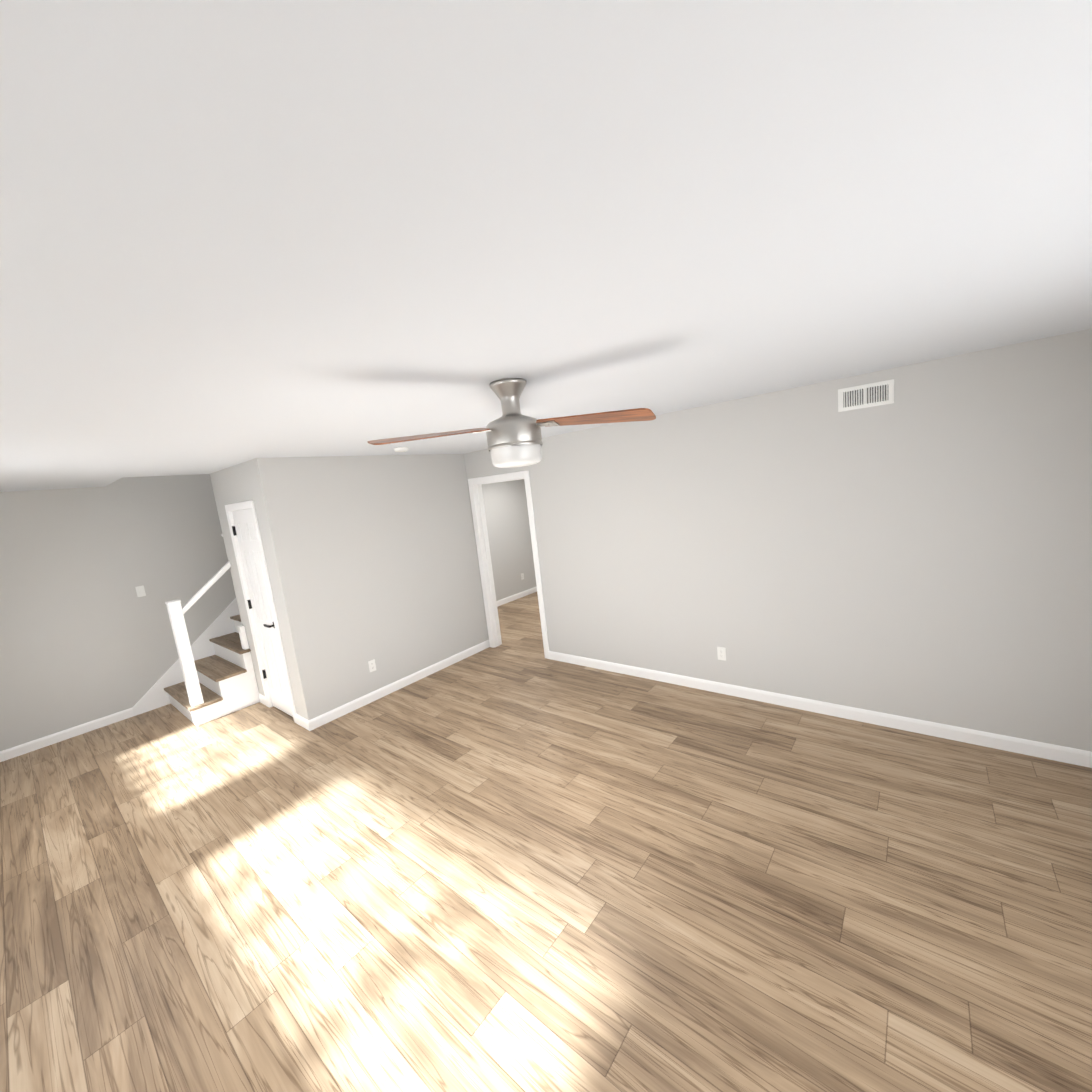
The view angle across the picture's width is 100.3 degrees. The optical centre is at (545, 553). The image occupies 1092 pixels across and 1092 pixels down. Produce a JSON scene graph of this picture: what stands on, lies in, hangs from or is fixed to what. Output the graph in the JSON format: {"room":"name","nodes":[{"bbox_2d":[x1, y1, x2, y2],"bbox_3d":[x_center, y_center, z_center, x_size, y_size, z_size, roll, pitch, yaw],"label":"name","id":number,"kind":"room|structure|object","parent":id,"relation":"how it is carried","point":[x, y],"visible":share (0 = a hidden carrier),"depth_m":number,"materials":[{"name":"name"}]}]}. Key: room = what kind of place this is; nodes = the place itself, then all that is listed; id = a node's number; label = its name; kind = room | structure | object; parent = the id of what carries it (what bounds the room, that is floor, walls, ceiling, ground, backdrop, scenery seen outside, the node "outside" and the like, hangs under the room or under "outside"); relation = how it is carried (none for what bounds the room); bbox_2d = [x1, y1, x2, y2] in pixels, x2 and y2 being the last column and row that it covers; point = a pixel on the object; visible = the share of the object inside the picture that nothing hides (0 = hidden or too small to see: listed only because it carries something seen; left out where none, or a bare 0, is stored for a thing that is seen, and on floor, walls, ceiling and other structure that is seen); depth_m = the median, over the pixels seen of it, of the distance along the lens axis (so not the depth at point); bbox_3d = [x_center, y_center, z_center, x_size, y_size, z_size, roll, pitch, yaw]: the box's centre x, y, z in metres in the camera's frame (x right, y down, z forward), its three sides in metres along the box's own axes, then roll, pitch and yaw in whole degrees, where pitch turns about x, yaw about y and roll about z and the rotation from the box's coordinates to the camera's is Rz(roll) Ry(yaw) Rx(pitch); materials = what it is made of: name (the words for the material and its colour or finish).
{"room":"empty living room","nodes":[
{"label":"empty living room","id":0,"kind":"room"},
{"bbox_2d":[0,474,235,750],"bbox_3d":[-3.122,-0.319,6.562,0.120,3.300,7.570,1,11,39],"label":"wall","id":1,"kind":"structure","parent":0,"point":[86,634],"depth_m":4.67,"materials":[{"name":"grey paint"}]},
{"bbox_2d":[0,707,134,761],"bbox_3d":[-4.802,1.809,4.447,0.014,0.095,1.185,1,11,39],"label":"baseboard","id":2,"kind":"structure","parent":1,"relation":"attached to","point":[57,737],"depth_m":4.50,"materials":[{"name":"white wood"}]},
{"bbox_2d":[135,586,145,596],"bbox_3d":[-4.388,0.412,4.933,0.009,0.115,0.070,1,11,39],"label":"light switch","id":3,"kind":"object","parent":1,"relation":"attached to","point":[140,591],"visible":1,"depth_m":4.93,"materials":[{"name":"white plastic"}]},
{"bbox_2d":[133,598,239,715],"bbox_3d":[-3.448,-0.062,6.059,0.020,3.012,3.635,1,11,39],"label":"stair skirt board","id":4,"kind":"object","parent":1,"relation":"attached to","point":[156,696],"visible":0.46,"depth_m":5.28,"materials":[{"name":"white wood"}]},
{"bbox_2d":[210,458,321,719],"bbox_3d":[-2.733,0.391,4.421,1.296,2.440,0.120,1,11,39],"label":"wall","id":5,"kind":"structure","parent":0,"point":[255,480],"depth_m":4.06,"materials":[{"name":"grey paint"}]},
{"bbox_2d":[225,500,296,722],"bbox_3d":[-2.696,0.580,4.436,0.632,2.056,0.122,1,11,39],"label":"door frame","id":6,"kind":"structure","parent":5,"relation":"attached to","point":[251,610],"depth_m":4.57,"materials":[{"name":"white wood"}]},
{"bbox_2d":[232,509,292,716],"bbox_3d":[-2.734,0.594,4.395,0.598,2.024,0.091,1,11,39],"label":"closet door","id":7,"kind":"structure","parent":5,"relation":"in","point":[243,528],"depth_m":4.42,"materials":[{"name":"white wood"}]},
{"bbox_2d":[273,454,488,713],"bbox_3d":[-1.573,0.191,4.902,0.120,2.440,2.136,1,11,39],"label":"wall","id":8,"kind":"structure","parent":0,"point":[383,550],"depth_m":4.66,"materials":[{"name":"grey paint"}]},
{"bbox_2d":[368,659,375,671],"bbox_3d":[-1.752,1.135,4.596,0.007,0.115,0.070,1,11,39],"label":"electrical outlet","id":9,"kind":"object","parent":8,"relation":"attached to","point":[372,665],"visible":1,"depth_m":4.59,"materials":[{"name":"white plastic"}]},
{"bbox_2d":[304,640,489,730],"bbox_3d":[-1.436,1.357,4.979,0.014,0.095,2.270,1,11,39],"label":"baseboard","id":10,"kind":"structure","parent":8,"relation":"attached to","point":[318,721],"depth_m":4.74,"materials":[{"name":"white wood"}]},
{"bbox_2d":[482,479,536,600],"bbox_3d":[-0.766,-0.358,8.015,0.120,2.440,2.400,1,11,39],"label":"wall","id":11,"kind":"structure","parent":0,"point":[508,526],"depth_m":8.06,"materials":[{"name":"grey paint"}]},
{"bbox_2d":[497,586,536,606],"bbox_3d":[-0.867,0.877,7.802,0.014,0.095,2.657,1,11,39],"label":"baseboard","id":12,"kind":"structure","parent":11,"relation":"attached to","point":[516,596],"depth_m":8.20,"materials":[{"name":"white wood"}]},
{"bbox_2d":[0,592,1091,1091],"bbox_3d":[0.066,1.394,4.270,8.183,0.100,7.670,1,11,39],"label":"floor","id":13,"kind":"structure","parent":0,"point":[516,860],"depth_m":2.18,"materials":[{"name":"brown wood"}]},
{"bbox_2d":[164,561,259,725],"bbox_3d":[-3.215,0.610,5.500,1.056,1.800,2.278,1,11,39],"label":"stairs","id":14,"kind":"structure","parent":13,"relation":"on","point":[222,682],"depth_m":4.71,"materials":[{"name":"white wood"}]},
{"bbox_2d":[0,0,1091,491],"bbox_3d":[-1.115,-0.863,2.808,7.983,0.140,4.593,1,11,39],"label":"ceiling","id":15,"kind":"structure","parent":0,"point":[234,232],"depth_m":0.83,"materials":[{"name":"white paint"}]},
{"bbox_2d":[394,447,407,451],"bbox_3d":[-1.337,-0.954,4.207,0.132,0.037,0.132,1,11,39],"label":"smoke detector","id":16,"kind":"object","parent":15,"relation":"attached to","point":[400,449],"visible":1,"depth_m":4.16,"materials":[{"name":"white plastic"}]},
{"bbox_2d":[367,378,655,467],"bbox_3d":[-0.133,-0.591,2.049,1.142,0.386,1.163,1,11,39],"label":"fan","id":17,"kind":"object","parent":15,"relation":"hanging from","point":[514,436],"visible":1,"depth_m":2.05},
{"bbox_2d":[464,329,1091,751],"bbox_3d":[0.818,0.004,4.369,6.970,2.440,0.120,1,11,39],"label":"wall","id":18,"kind":"structure","parent":0,"point":[920,547],"depth_m":3.16,"materials":[{"name":"grey paint"}]},
{"bbox_2d":[468,470,549,658],"bbox_3d":[-0.404,0.170,5.419,0.862,2.076,0.122,1,11,39],"label":"door frame","id":19,"kind":"structure","parent":18,"relation":"attached to","point":[487,562],"depth_m":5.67,"materials":[{"name":"white wood"}]},
{"bbox_2d":[717,647,725,660],"bbox_3d":[1.510,0.864,3.918,0.070,0.115,0.007,1,11,39],"label":"electrical outlet","id":20,"kind":"object","parent":18,"relation":"attached to","point":[721,652],"visible":1,"depth_m":3.92,"materials":[{"name":"white plastic"}]},
{"bbox_2d":[549,651,1091,767],"bbox_3d":[1.771,1.179,3.774,4.485,0.095,0.014,1,11,39],"label":"baseboard","id":21,"kind":"structure","parent":18,"relation":"attached to","point":[1074,756],"depth_m":3.32,"materials":[{"name":"white wood"}]},
{"bbox_2d":[838,379,893,411],"bbox_3d":[2.090,-1.029,2.982,0.302,0.147,0.013,1,11,39],"label":"air vent","id":22,"kind":"object","parent":18,"relation":"in","point":[867,395],"visible":1,"depth_m":2.98,"materials":[{"name":"white metal"}]}
]}

